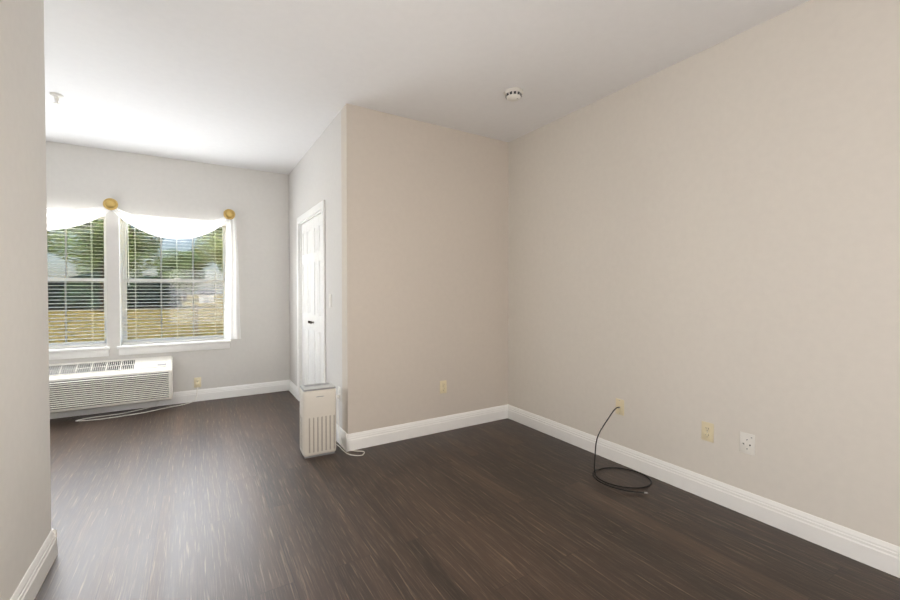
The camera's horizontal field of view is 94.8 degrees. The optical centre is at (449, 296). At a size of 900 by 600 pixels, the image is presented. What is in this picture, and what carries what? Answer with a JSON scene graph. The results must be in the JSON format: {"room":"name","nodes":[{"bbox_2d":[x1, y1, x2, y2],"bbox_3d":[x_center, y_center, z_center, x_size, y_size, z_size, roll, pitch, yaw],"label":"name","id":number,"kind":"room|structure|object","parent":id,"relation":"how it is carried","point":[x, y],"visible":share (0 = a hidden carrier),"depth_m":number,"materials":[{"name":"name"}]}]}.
{"room":"empty living room","nodes":[
{"label":"empty living room","id":0,"kind":"room"},
{"bbox_2d":[0,0,50,599],"bbox_3d":[-0.594,-0.093,-0.294,0.140,2.740,5.190,-1,1,-32],"label":"wall","id":1,"kind":"structure","parent":0,"point":[25,500],"depth_m":1.67,"materials":[{"name":"paint"}]},
{"bbox_2d":[10,528,57,599],"bbox_3d":[-0.567,1.210,-0.167,0.017,0.132,5.067,-1,1,-32],"label":"baseboard","id":2,"kind":"structure","parent":1,"relation":"attached to","point":[33,579],"depth_m":1.76,"materials":[{"name":"white paint"}]},
{"bbox_2d":[46,141,289,391],"bbox_3d":[-3.969,-0.161,4.226,4.645,2.740,0.250,-1,1,-32],"label":"wall","id":3,"kind":"structure","parent":0,"point":[82,177],"depth_m":4.80,"materials":[{"name":"paint"}]},
{"bbox_2d":[47,208,109,359],"bbox_3d":[-4.070,-0.124,4.138,1.061,1.499,0.290,-1,1,-32],"label":"window","id":4,"kind":"structure","parent":3,"relation":"in","point":[77,352],"depth_m":4.32,"materials":[{"name":"clear glass"}]},
{"bbox_2d":[47,215,106,348],"bbox_3d":[-4.059,-0.173,4.119,0.997,1.386,0.060,-1,1,-32],"label":"window blinds","id":5,"kind":"object","parent":4,"relation":"attached to","point":[91,289],"visible":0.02,"depth_m":4.26,"materials":[{"name":"white plastic"}]},
{"bbox_2d":[49,356,172,412],"bbox_3d":[-3.482,0.887,4.234,1.069,0.445,0.238,-1,1,-32],"label":"air conditioner","id":6,"kind":"object","parent":3,"relation":"attached to","point":[74,386],"visible":0.88,"depth_m":4.17,"materials":[{"name":"plastic"}]},
{"bbox_2d":[75,387,197,420],"bbox_3d":[-3.247,1.123,4.355,1.022,0.170,0.286,-1,1,-32],"label":"cord","id":7,"kind":"object","parent":6,"relation":"attached to","point":[131,411],"visible":1,"depth_m":4.25,"materials":[{"name":"white plastic"}]},
{"bbox_2d":[50,380,285,418],"bbox_3d":[-3.899,1.145,4.133,4.365,0.132,0.017,-1,1,-32],"label":"baseboard","id":8,"kind":"structure","parent":3,"relation":"attached to","point":[275,386],"depth_m":4.76,"materials":[{"name":"white paint"}]},
{"bbox_2d":[103,198,234,219],"bbox_3d":[-3.510,-0.952,4.285,2.286,0.124,0.112,-1,1,-32],"label":"curtain holdbacks","id":9,"kind":"object","parent":3,"relation":"attached to","point":[112,204],"visible":1,"depth_m":4.27,"materials":[{"name":"gold metal"}]},
{"bbox_2d":[47,206,240,339],"bbox_3d":[-3.506,-0.227,4.293,2.390,1.477,0.029,-1,1,-32],"label":"scarf","id":10,"kind":"object","parent":9,"relation":"hanging from","point":[61,219],"visible":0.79,"depth_m":4.66,"materials":[{"name":"white fabric"}]},
{"bbox_2d":[117,215,230,355],"bbox_3d":[-3.116,-0.133,4.727,1.061,1.499,0.290,-1,1,-32],"label":"window","id":11,"kind":"structure","parent":3,"relation":"in","point":[205,252],"depth_m":4.74,"materials":[{"name":"clear glass"}]},
{"bbox_2d":[121,216,225,344],"bbox_3d":[-3.105,-0.182,4.708,0.997,1.386,0.060,-1,1,-32],"label":"window blinds","id":12,"kind":"object","parent":11,"relation":"attached to","point":[176,221],"visible":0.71,"depth_m":4.67,"materials":[{"name":"white plastic"}]},
{"bbox_2d":[194,377,200,387],"bbox_3d":[-2.892,0.987,4.741,0.070,0.115,0.034,-1,1,-32],"label":"outlet","id":13,"kind":"object","parent":3,"relation":"attached to","point":[197,381],"visible":0.96,"depth_m":4.74,"materials":[{"name":"beige plastic"}]},
{"bbox_2d":[289,111,341,427],"bbox_3d":[-1.406,-0.163,4.363,0.140,2.740,2.210,-1,1,-32],"label":"wall","id":14,"kind":"structure","parent":0,"point":[315,176],"depth_m":3.75,"materials":[{"name":"paint"}]},
{"bbox_2d":[286,380,297,399],"bbox_3d":[-1.902,1.131,5.037,0.017,0.132,0.515,-1,1,-32],"label":"baseboard","id":15,"kind":"structure","parent":14,"relation":"attached to","point":[290,386],"depth_m":5.11,"materials":[{"name":"white paint"}]},
{"bbox_2d":[297,200,325,400],"bbox_3d":[-1.401,0.156,4.341,0.157,2.104,1.167,-1,1,-32],"label":"closet door","id":16,"kind":"structure","parent":14,"relation":"in","point":[311,350],"depth_m":4.34,"materials":[{"name":"white paint"}]},
{"bbox_2d":[329,294,331,306],"bbox_3d":[-1.064,0.038,3.666,0.011,0.115,0.070,-1,1,-32],"label":"light switch","id":17,"kind":"object","parent":14,"relation":"attached to","point":[330,300],"visible":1,"depth_m":3.65,"materials":[{"name":"white plastic"}]},
{"bbox_2d":[336,386,340,400],"bbox_3d":[-0.930,0.811,3.443,0.030,0.115,0.070,-1,1,-32],"label":"outlet","id":18,"kind":"object","parent":14,"relation":"attached to","point":[338,396],"visible":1,"depth_m":3.44,"materials":[{"name":"white plastic"}]},
{"bbox_2d":[336,423,344,446],"bbox_3d":[-0.988,1.154,3.557,0.017,0.132,0.625,-1,1,-32],"label":"baseboard","id":19,"kind":"structure","parent":14,"relation":"attached to","point":[337,430],"depth_m":3.44,"materials":[{"name":"white paint"}]},
{"bbox_2d":[341,103,507,433],"bbox_3d":[-0.153,-0.153,3.756,1.635,2.740,0.140,-1,1,-32],"label":"wall","id":20,"kind":"structure","parent":0,"point":[424,259],"depth_m":3.60,"materials":[{"name":"paint"}]},
{"bbox_2d":[342,405,505,451],"bbox_3d":[-0.132,1.152,3.697,1.622,0.132,0.017,-1,1,-32],"label":"baseboard","id":21,"kind":"structure","parent":20,"relation":"attached to","point":[369,438],"depth_m":3.61,"materials":[{"name":"white paint"}]},
{"bbox_2d":[440,380,446,393],"bbox_3d":[-0.060,0.817,3.740,0.070,0.115,0.008,-1,1,-32],"label":"outlet","id":22,"kind":"object","parent":20,"relation":"attached to","point":[443,386],"visible":1,"depth_m":3.74,"materials":[{"name":"beige plastic"}]},
{"bbox_2d":[44,0,809,174],"bbox_3d":[-1.149,-1.515,1.193,6.280,0.060,8.340,-1,1,-32],"label":"ceiling","id":23,"kind":"structure","parent":0,"point":[274,86],"depth_m":2.66,"materials":[{"name":"paint"}]},
{"bbox_2d":[49,92,63,104],"bbox_3d":[-2.949,-1.479,3.102,0.080,0.069,0.080,-1,1,-32],"label":"sprinkler head","id":24,"kind":"object","parent":23,"relation":"attached to","point":[56,96],"visible":0.98,"depth_m":3.09},
{"bbox_2d":[504,87,522,101],"bbox_3d":[0.469,-1.486,3.056,0.144,0.054,0.144,-1,1,-32],"label":"smoke detector","id":25,"kind":"object","parent":23,"relation":"attached to","point":[512,94],"visible":0.98,"depth_m":3.02,"materials":[{"name":"white plastic"}]},
{"bbox_2d":[34,390,899,599],"bbox_3d":[-1.149,1.284,1.235,6.280,0.060,8.340,-1,1,-32],"label":"floor","id":26,"kind":"structure","parent":0,"point":[237,498],"depth_m":2.25,"materials":[{"name":"brown wood"}]},
{"bbox_2d":[300,382,335,458],"bbox_3d":[-1.037,0.961,3.249,0.252,0.526,0.186,0,1,-29],"label":"air purifier","id":27,"kind":"object","parent":26,"relation":"on","point":[318,419],"visible":1,"depth_m":3.17,"materials":[{"name":"white plastic"}]},
{"bbox_2d":[336,399,364,455],"bbox_3d":[-0.834,1.040,3.303,0.406,0.374,0.110,1,1,37],"label":"cord","id":28,"kind":"object","parent":27,"relation":"attached to","point":[340,438],"visible":0.85,"depth_m":3.33,"materials":[{"name":"white plastic"}]},
{"bbox_2d":[508,0,899,546],"bbox_3d":[2.110,-0.124,1.780,0.140,2.740,5.880,-1,1,-32],"label":"wall","id":29,"kind":"structure","parent":0,"point":[711,235],"depth_m":2.38,"materials":[{"name":"paint"}]},
{"bbox_2d":[616,398,623,415],"bbox_3d":[1.247,0.812,3.044,0.014,0.115,0.070,-1,1,-32],"label":"outlet","id":30,"kind":"object","parent":29,"relation":"attached to","point":[620,404],"visible":1,"depth_m":3.04,"materials":[{"name":"beige plastic"}]},
{"bbox_2d":[592,407,651,493],"bbox_3d":[1.178,1.022,2.771,0.390,0.421,0.404,-1,1,-32],"label":"cord","id":31,"kind":"object","parent":30,"relation":"attached to","point":[593,472],"visible":0.96,"depth_m":2.80,"materials":[{"name":"black rubber"}]},
{"bbox_2d":[506,404,899,577],"bbox_3d":[2.043,1.181,1.758,0.017,0.132,5.600,-1,1,-32],"label":"baseboard","id":32,"kind":"structure","parent":29,"relation":"attached to","point":[881,555],"depth_m":2.37,"materials":[{"name":"white paint"}]},
{"bbox_2d":[701,421,713,442],"bbox_3d":[1.571,0.825,2.525,0.008,0.115,0.070,-1,1,-32],"label":"duplex electrical outlet","id":33,"kind":"object","parent":29,"relation":"attached to","point":[707,434],"visible":1,"depth_m":2.52,"materials":[{"name":"beige plastic"}]},
{"bbox_2d":[740,431,754,455],"bbox_3d":[1.683,0.833,2.344,0.009,0.118,0.075,-1,1,-32],"label":"outlet","id":34,"kind":"object","parent":29,"relation":"attached to","point":[747,443],"visible":1,"depth_m":2.34,"materials":[{"name":"white plastic"}]}
]}

